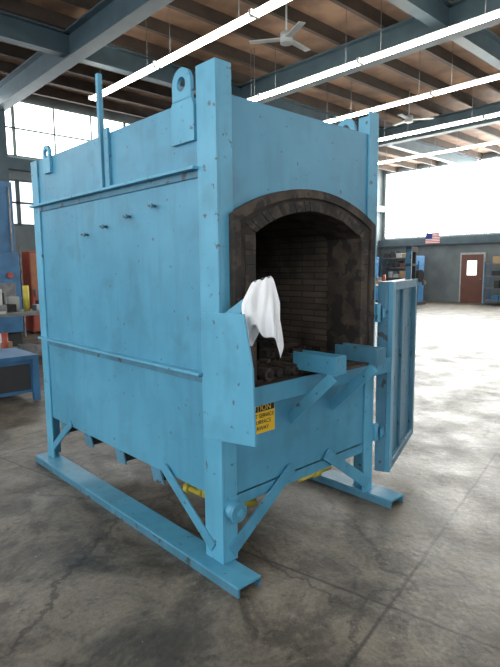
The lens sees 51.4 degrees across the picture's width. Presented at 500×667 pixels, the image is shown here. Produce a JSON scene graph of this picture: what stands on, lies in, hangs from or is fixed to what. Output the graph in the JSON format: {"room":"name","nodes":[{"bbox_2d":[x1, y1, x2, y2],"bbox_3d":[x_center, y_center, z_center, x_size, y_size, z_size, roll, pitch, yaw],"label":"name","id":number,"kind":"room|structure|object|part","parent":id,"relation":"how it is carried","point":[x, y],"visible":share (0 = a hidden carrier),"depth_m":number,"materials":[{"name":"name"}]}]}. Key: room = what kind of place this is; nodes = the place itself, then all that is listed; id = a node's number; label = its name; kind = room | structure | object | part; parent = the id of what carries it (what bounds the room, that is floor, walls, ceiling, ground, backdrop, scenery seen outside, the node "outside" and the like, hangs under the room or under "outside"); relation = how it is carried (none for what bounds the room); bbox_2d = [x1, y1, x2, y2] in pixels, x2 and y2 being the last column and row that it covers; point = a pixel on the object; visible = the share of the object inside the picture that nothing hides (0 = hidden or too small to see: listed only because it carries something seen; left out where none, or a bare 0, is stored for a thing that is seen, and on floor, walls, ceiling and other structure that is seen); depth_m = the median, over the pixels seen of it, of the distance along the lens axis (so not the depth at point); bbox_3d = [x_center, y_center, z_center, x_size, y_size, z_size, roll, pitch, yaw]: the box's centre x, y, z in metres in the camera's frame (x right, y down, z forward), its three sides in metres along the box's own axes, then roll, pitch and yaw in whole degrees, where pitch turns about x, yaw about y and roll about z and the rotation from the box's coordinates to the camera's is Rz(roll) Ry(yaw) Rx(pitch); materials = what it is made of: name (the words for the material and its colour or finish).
{"room":"industrial hall","nodes":[
{"label":"industrial hall","id":0,"kind":"room"},
{"bbox_2d":[8,94,382,276],"bbox_3d":[-4.432,-3.283,14.782,29.400,6.000,0.200,-7,10,-43],"label":"wall","id":1,"kind":"structure","parent":0,"point":[24,235],"depth_m":13.74,"materials":[{"name":"paint"}]},
{"bbox_2d":[9,179,33,225],"bbox_3d":[-3.616,-3.613,15.334,25.100,1.150,0.060,-7,10,-43],"label":"window","id":2,"kind":"structure","parent":1,"relation":"in","point":[22,198],"depth_m":13.28,"materials":[{"name":"white glass"}]},
{"bbox_2d":[5,101,131,159],"bbox_3d":[-3.635,-5.423,15.105,25.080,1.390,0.060,-7,10,-43],"label":"window","id":3,"kind":"structure","parent":1,"relation":"in","point":[30,127],"depth_m":13.51,"materials":[{"name":"white glass"}]},
{"bbox_2d":[8,157,384,212],"bbox_3d":[-4.307,-4.441,14.489,29.000,0.270,0.200,-7,10,-43],"label":"trim","id":4,"kind":"structure","parent":1,"relation":"attached to","point":[17,164],"depth_m":13.05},
{"bbox_2d":[0,301,499,666],"bbox_3d":[2.853,0.687,7.492,29.400,0.200,21.400,-7,10,-43],"label":"floor","id":5,"kind":"structure","parent":0,"point":[348,580],"depth_m":2.81,"materials":[{"name":"concrete"}]},
{"bbox_2d":[0,110,22,332],"bbox_3d":[-5.913,-2.642,12.629,0.320,5.300,0.320,-7,10,-43],"label":"steel column","id":6,"kind":"structure","parent":5,"relation":"on","point":[4,170],"depth_m":12.35,"materials":[{"name":"blue metal"}]},
{"bbox_2d":[0,0,173,110],"bbox_3d":[0.898,-4.666,5.022,0.260,0.480,21.000,-7,10,-43],"label":"girder","id":7,"kind":"object","parent":6,"relation":"on","point":[107,20],"visible":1,"depth_m":9.03,"materials":[{"name":"grey metal"}]},
{"bbox_2d":[0,181,23,345],"bbox_3d":[-5.578,-1.359,10.424,1.460,3.300,1.270,-7,10,-43],"label":"machine","id":8,"kind":"object","parent":5,"relation":"on","point":[10,284],"visible":0.88,"depth_m":10.42,"materials":[{"name":"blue metal"}]},
{"bbox_2d":[0,347,40,399],"bbox_3d":[-3.352,0.486,6.025,1.500,0.696,0.800,-7,10,-43],"label":"cart","id":9,"kind":"object","parent":5,"relation":"on","point":[19,368],"visible":1,"depth_m":6.13,"materials":[{"name":"blue metal"}]},
{"bbox_2d":[0,286,41,352],"bbox_3d":[-4.022,-0.167,8.906,2.050,1.283,0.800,-7,10,-43],"label":"workbench","id":10,"kind":"object","parent":5,"relation":"on","point":[11,308],"visible":0.48,"depth_m":8.83,"materials":[{"name":"blue painted steel"},{"name":"grey steel"}]},
{"bbox_2d":[19,246,26,336],"bbox_3d":[-5.585,-0.962,12.064,0.500,2.100,0.450,-7,10,-43],"label":"rack","id":11,"kind":"object","parent":5,"relation":"on","point":[20,255],"visible":0.12,"depth_m":12.03,"materials":[{"name":"grey metal"}]},
{"bbox_2d":[18,251,40,333],"bbox_3d":[-5.351,-1.028,12.968,0.460,2.000,0.750,-7,10,-43],"label":"storage cabinet","id":12,"kind":"object","parent":5,"relation":"on","point":[29,263],"visible":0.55,"depth_m":12.64,"materials":[{"name":"metal"}]},
{"bbox_2d":[29,57,423,598],"bbox_3d":[0.031,-0.301,3.978,2.485,2.700,2.582,-7,10,-43],"label":"furnace","id":13,"kind":"object","parent":5,"relation":"on","point":[153,233],"visible":0.98,"depth_m":3.00,"materials":[{"name":"blue paint"}]},
{"bbox_2d":[242,276,283,357],"bbox_3d":[0.060,-0.077,2.421,0.196,0.383,0.103,-1,7,-3],"label":"rag","id":14,"kind":"object","parent":13,"relation":"attached to","point":[261,303],"visible":0.92,"depth_m":2.39,"materials":[{"name":"fabric"}]},
{"bbox_2d":[255,402,274,434],"bbox_3d":[0.036,0.449,2.726,0.265,0.165,0.010,-7,10,-43],"label":"caution sign","id":15,"kind":"object","parent":13,"relation":"attached to","point":[265,414],"visible":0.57,"depth_m":2.77,"materials":[{"name":"yellow"}]},
{"bbox_3d":[0.340,-0.277,2.901,1.180,1.015,0.050,-7,10,-43],"label":"arch frame","id":16,"kind":"part","parent":13,"relation":"part of","materials":[{"name":"brick"}]},
{"bbox_2d":[254,343,390,422],"bbox_3d":[0.443,0.293,2.890,1.280,0.406,0.342,-7,10,-43],"label":"shelf","id":17,"kind":"object","parent":13,"relation":"attached to","point":[312,384],"depth_m":2.86,"materials":[{"name":"blue metal"}]},
{"bbox_3d":[1.089,0.252,3.858,0.106,1.290,1.005,3,8,27],"label":"furnace door","id":18,"kind":"part","parent":13,"relation":"part of","materials":[{"name":"blue paint"}]},
{"bbox_2d":[375,257,378,302],"bbox_3d":[5.093,-2.352,22.181,1.050,2.100,1.170,-7,10,-43],"label":"machine","id":19,"kind":"object","parent":5,"relation":"on","point":[377,258],"visible":0.06,"depth_m":22.27,"materials":[{"name":"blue metal"}]},
{"bbox_2d":[375,275,385,303],"bbox_3d":[4.404,-1.611,19.595,0.900,1.293,2.000,-7,10,-43],"label":"workbench","id":20,"kind":"object","parent":5,"relation":"on","point":[378,279],"visible":0.11,"depth_m":19.14,"materials":[{"name":"grey metal"}]},
{"bbox_2d":[380,251,405,280],"bbox_3d":[6.737,-2.590,23.478,0.550,2.214,1.600,-7,10,-43],"label":"storage shelf","id":21,"kind":"object","parent":5,"relation":"on","point":[394,254],"visible":0.34,"depth_m":23.36,"materials":[{"name":"grey metal"}]},
{"bbox_2d":[405,256,425,304],"bbox_3d":[6.607,-2.202,20.868,1.050,2.100,1.170,-7,10,-43],"label":"machine","id":22,"kind":"object","parent":5,"relation":"on","point":[420,259],"visible":0.38,"depth_m":20.86,"materials":[{"name":"blue metal"}]},
{"bbox_2d":[483,256,499,304],"bbox_3d":[10.023,-2.035,20.020,0.550,1.911,1.800,-7,10,-43],"label":"storage shelf","id":23,"kind":"object","parent":5,"relation":"on","point":[496,259],"visible":0.96,"depth_m":20.27,"materials":[{"name":"grey metal"}]},
{"bbox_3d":[1.452,-3.584,19.475,0.320,5.300,0.320,-7,10,-43],"label":"steel column","id":24,"kind":"structure","parent":5,"relation":"on","visible":0},
{"bbox_2d":[378,101,499,146],"bbox_3d":[8.264,-5.608,11.869,0.260,0.480,21.000,-7,10,-43],"label":"girder","id":25,"kind":"object","parent":24,"relation":"on","point":[494,107],"visible":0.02,"depth_m":14.75,"materials":[{"name":"grey metal"}]},
{"bbox_2d":[0,0,499,172],"bbox_3d":[2.945,-5.237,6.578,29.000,0.220,20.030,-7,10,-43],"label":"ceiling","id":26,"kind":"structure","parent":0,"point":[360,8],"depth_m":11.26,"materials":[{"name":"brown wood"}]},
{"bbox_2d":[88,0,290,100],"bbox_3d":[1.695,-4.660,5.347,0.170,1.030,14.380,-7,10,-43],"label":"fluorescent light","id":27,"kind":"object","parent":26,"relation":"hanging from","point":[252,14],"visible":0.93,"depth_m":8.05,"materials":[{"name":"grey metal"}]},
{"bbox_2d":[0,10,479,169],"bbox_3d":[-1.379,-5.463,11.199,29.000,0.400,0.200,-7,10,-43],"label":"roof beam","id":28,"kind":"structure","parent":26,"relation":"attached to","point":[14,29],"depth_m":10.20,"materials":[{"name":"grey metal"}]},
{"bbox_2d":[249,3,310,51],"bbox_3d":[0.671,-5.089,8.312,0.998,0.900,1.089,-7,10,-43],"label":"ceiling fan","id":29,"kind":"object","parent":26,"relation":"hanging from","point":[286,36],"depth_m":8.27,"materials":[{"name":"white metal"}]},
{"bbox_2d":[238,0,499,103],"bbox_3d":[3.961,-5.058,7.869,0.260,0.480,21.000,-7,10,-43],"label":"girder","id":30,"kind":"object","parent":26,"relation":"attached to","point":[411,28],"visible":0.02,"depth_m":9.69,"materials":[{"name":"grey metal"}]},
{"bbox_2d":[387,0,499,69],"bbox_3d":[2.110,-5.032,7.504,29.000,0.400,0.200,-7,10,-43],"label":"roof beam","id":31,"kind":"structure","parent":30,"relation":"attached to","point":[485,44],"depth_m":8.50,"materials":[{"name":"grey metal"}]},
{"bbox_2d":[248,0,499,100],"bbox_3d":[4.133,-4.817,6.390,0.170,1.030,12.580,-7,10,-43],"label":"fluorescent light","id":32,"kind":"object","parent":26,"relation":"hanging from","point":[494,14],"visible":0.84,"depth_m":8.53,"materials":[{"name":"grey metal"}]},
{"bbox_2d":[324,49,499,122],"bbox_3d":[5.341,-5.126,8.736,0.170,1.030,14.380,-7,10,-43],"label":"fluorescent light","id":33,"kind":"object","parent":26,"relation":"hanging from","point":[496,76],"visible":0.73,"depth_m":10.69,"materials":[{"name":"grey metal"}]},
{"bbox_2d":[392,89,433,125],"bbox_3d":[3.970,-5.795,13.229,1.020,0.800,1.081,-7,10,-43],"label":"ceiling fan","id":34,"kind":"object","parent":26,"relation":"hanging from","point":[409,118],"depth_m":13.23,"materials":[{"name":"white metal"}]},
{"bbox_2d":[378,131,499,164],"bbox_3d":[9.000,-5.646,12.546,0.170,1.030,14.980,-7,10,-43],"label":"fluorescent light","id":35,"kind":"object","parent":26,"relation":"hanging from","point":[497,141],"visible":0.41,"depth_m":15.87,"materials":[{"name":"grey metal"}]},
{"bbox_2d":[379,79,499,140],"bbox_3d":[6.958,-5.385,10.648,0.170,1.030,14.980,-7,10,-43],"label":"fluorescent light","id":36,"kind":"object","parent":26,"relation":"hanging from","point":[496,114],"visible":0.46,"depth_m":12.99,"materials":[{"name":"grey metal"}]},
{"bbox_2d":[406,138,499,176],"bbox_3d":[11.188,-5.926,14.580,0.170,1.030,14.980,-7,10,-43],"label":"fluorescent light","id":37,"kind":"object","parent":26,"relation":"hanging from","point":[497,161],"visible":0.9,"depth_m":18.72,"materials":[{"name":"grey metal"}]},
{"bbox_2d":[381,152,499,303],"bbox_3d":[13.468,-3.750,17.000,0.200,6.000,21.000,-7,10,-43],"label":"wall","id":38,"kind":"structure","parent":0,"point":[442,262],"depth_m":22.47,"materials":[{"name":"paint"}]},
{"bbox_2d":[425,232,439,243],"bbox_3d":[7.877,-4.106,22.412,0.050,0.475,0.650,-7,10,-43],"label":"flag","id":39,"kind":"object","parent":38,"relation":"attached to","point":[431,238],"visible":1,"depth_m":22.39,"materials":[{"name":"multicoloured fabric"}]},
{"bbox_2d":[378,234,499,246],"bbox_3d":[13.308,-3.333,16.898,0.250,0.300,21.000,-7,10,-43],"label":"trim","id":40,"kind":"structure","parent":38,"relation":"attached to","point":[480,238],"depth_m":21.97,"materials":[{"name":"blue metal"}]},
{"bbox_2d":[384,157,499,238],"bbox_3d":[10.007,-5.441,20.299,0.060,2.928,10.855,-7,10,-43],"label":"window","id":41,"kind":"structure","parent":38,"relation":"in","point":[459,201],"depth_m":22.16,"materials":[{"name":"white glass"}]},
{"bbox_2d":[459,252,485,302],"bbox_3d":[9.182,-2.305,21.542,0.158,2.078,1.040,-7,10,-43],"label":"door","id":42,"kind":"structure","parent":38,"relation":"in","point":[471,280],"depth_m":21.52,"materials":[{"name":"brown wood"}]}
]}

